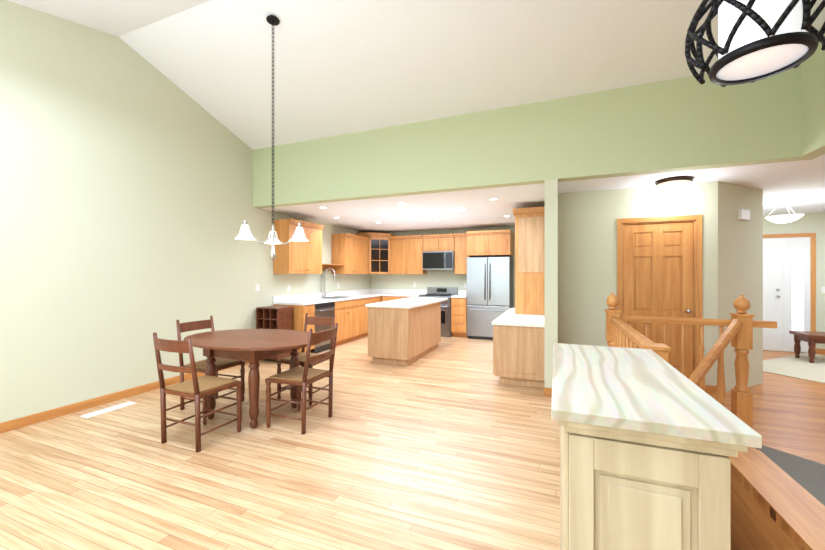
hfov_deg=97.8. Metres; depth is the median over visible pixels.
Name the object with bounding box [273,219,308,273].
upper cabinet
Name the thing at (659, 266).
door
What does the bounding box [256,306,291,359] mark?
wine rack
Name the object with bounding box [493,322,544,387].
base cabinet
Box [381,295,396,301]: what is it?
base cabinet
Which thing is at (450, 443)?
floor
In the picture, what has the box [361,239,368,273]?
upper cabinet
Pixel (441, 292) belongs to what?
range
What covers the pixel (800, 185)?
ceiling
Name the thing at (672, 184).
light
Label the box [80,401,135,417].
floor vent
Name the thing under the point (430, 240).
upper cabinet
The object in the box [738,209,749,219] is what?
door chime
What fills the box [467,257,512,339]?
fridge
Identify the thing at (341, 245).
upper cabinet
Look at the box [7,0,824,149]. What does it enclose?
ceiling
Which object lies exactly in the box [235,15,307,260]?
chandelier
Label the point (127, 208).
wall
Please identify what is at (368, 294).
countertop
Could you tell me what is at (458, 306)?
base cabinet
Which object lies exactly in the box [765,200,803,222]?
pendant light
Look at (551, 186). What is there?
wall
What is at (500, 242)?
upper cabinet
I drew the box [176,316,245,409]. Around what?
chair
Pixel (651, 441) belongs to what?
base cabinet
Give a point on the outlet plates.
(288, 286)
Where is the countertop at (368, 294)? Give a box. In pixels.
[281,291,392,306]
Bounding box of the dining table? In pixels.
[183,329,320,428]
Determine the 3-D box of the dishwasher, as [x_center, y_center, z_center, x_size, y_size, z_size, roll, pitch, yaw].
[-1.863,0.940,6.628,0.624,0.880,0.600,0,0,22]
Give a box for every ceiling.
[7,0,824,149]
[260,154,824,232]
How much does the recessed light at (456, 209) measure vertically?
0.008 m
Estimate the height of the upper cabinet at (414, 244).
0.885 m
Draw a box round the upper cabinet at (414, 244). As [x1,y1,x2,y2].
[405,235,426,273]
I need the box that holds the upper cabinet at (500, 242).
[489,231,512,256]
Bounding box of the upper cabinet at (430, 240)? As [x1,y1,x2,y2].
[425,235,436,250]
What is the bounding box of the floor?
[0,336,824,549]
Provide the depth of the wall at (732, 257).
4.54 m
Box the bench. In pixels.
[789,330,824,362]
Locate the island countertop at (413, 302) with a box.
[365,297,447,308]
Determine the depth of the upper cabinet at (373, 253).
8.72 m
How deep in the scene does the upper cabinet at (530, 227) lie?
5.35 m
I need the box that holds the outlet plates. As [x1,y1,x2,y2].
[287,282,466,291]
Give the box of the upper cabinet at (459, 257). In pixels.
[453,235,468,273]
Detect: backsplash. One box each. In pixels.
[273,289,372,302]
[373,289,466,294]
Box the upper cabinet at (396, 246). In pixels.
[389,236,404,273]
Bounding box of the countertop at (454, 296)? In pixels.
[453,295,466,298]
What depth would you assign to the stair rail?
3.31 m
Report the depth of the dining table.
3.39 m
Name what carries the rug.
on the floor
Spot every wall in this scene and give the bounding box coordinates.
[0,0,370,422]
[253,64,804,207]
[371,227,514,307]
[545,179,557,387]
[558,181,824,391]
[801,33,824,159]
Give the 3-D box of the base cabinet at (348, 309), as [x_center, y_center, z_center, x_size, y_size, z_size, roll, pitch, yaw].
[-1.585,0.940,7.325,0.624,0.880,0.900,0,0,22]
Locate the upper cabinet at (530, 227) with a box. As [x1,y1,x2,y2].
[512,210,544,313]
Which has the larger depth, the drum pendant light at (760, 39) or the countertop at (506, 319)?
the countertop at (506, 319)
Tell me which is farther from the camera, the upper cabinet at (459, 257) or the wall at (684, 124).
the upper cabinet at (459, 257)
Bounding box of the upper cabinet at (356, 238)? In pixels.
[353,235,360,273]
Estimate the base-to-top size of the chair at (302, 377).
0.919 m
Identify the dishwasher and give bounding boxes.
[317,303,336,352]
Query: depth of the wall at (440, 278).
8.82 m
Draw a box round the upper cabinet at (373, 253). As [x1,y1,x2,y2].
[357,232,396,273]
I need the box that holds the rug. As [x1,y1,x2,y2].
[763,353,824,383]
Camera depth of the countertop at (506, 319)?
4.67 m
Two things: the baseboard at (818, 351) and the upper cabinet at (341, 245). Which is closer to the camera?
the baseboard at (818, 351)
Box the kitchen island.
[368,301,440,365]
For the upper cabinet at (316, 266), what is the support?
attached to the wall at (127, 208)
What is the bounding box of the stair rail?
[604,292,776,425]
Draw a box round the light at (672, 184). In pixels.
[655,176,692,191]
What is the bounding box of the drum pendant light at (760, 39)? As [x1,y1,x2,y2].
[685,0,824,86]
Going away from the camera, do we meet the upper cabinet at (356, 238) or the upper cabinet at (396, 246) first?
the upper cabinet at (356, 238)
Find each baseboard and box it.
[0,361,248,433]
[816,348,824,353]
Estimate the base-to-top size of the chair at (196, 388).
0.919 m
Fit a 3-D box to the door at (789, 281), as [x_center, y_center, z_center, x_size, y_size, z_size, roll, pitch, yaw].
[6.425,0.320,6.557,1.390,2.120,0.065,0,0,22]
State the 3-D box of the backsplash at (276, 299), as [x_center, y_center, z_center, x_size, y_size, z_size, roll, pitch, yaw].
[-1.732,0.410,7.783,0.020,0.100,3.512,0,0,22]
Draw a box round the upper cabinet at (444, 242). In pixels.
[437,235,452,250]
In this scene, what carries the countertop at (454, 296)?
on the base cabinet at (458, 306)
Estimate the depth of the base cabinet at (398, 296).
8.38 m
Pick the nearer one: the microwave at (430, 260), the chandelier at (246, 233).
the chandelier at (246, 233)
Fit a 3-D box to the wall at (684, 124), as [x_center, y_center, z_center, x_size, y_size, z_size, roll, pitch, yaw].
[0.540,-1.955,4.602,6.600,1.730,0.150,0,0,22]
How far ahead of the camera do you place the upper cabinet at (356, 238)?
8.08 m
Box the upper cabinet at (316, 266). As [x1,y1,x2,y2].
[309,223,324,273]
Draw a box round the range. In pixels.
[419,287,457,336]
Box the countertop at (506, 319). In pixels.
[492,310,544,325]
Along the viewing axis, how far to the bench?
5.64 m
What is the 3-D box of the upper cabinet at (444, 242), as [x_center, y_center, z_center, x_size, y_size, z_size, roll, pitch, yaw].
[0.838,-0.728,8.463,0.380,0.355,0.346,0,0,22]
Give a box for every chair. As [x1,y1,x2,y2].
[153,332,242,451]
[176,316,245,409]
[265,323,337,434]
[276,313,334,405]
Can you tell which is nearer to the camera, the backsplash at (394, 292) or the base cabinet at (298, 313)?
the base cabinet at (298, 313)
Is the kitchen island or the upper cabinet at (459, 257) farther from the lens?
the upper cabinet at (459, 257)
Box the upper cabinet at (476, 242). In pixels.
[465,231,492,257]
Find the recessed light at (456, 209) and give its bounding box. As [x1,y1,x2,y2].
[447,207,467,211]
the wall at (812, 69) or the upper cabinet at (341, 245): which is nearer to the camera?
the wall at (812, 69)
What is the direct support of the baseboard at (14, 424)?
attached to the wall at (127, 208)
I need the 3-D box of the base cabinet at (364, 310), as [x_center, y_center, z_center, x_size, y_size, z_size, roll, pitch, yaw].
[-1.336,0.940,7.952,0.624,0.880,0.450,0,0,22]
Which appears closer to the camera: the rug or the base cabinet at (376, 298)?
the rug
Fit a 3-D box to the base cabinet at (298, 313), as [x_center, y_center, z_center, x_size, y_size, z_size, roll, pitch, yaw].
[-2.033,0.940,6.201,0.624,0.880,0.320,0,0,22]
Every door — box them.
[617,215,701,377]
[763,233,815,353]
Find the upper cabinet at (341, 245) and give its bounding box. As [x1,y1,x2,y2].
[329,235,352,273]
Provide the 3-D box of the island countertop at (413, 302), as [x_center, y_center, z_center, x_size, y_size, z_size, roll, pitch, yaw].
[-0.019,0.480,6.390,0.760,0.040,1.980,0,0,22]
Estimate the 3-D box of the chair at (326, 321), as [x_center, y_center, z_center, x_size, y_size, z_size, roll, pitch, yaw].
[-1.187,0.921,4.102,0.468,0.919,0.510,0,0,22]
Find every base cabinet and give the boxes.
[273,303,316,352]
[337,299,360,345]
[361,299,368,337]
[369,295,380,303]
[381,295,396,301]
[397,295,418,299]
[451,295,467,337]
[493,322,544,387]
[551,343,761,549]
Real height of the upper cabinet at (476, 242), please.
0.485 m

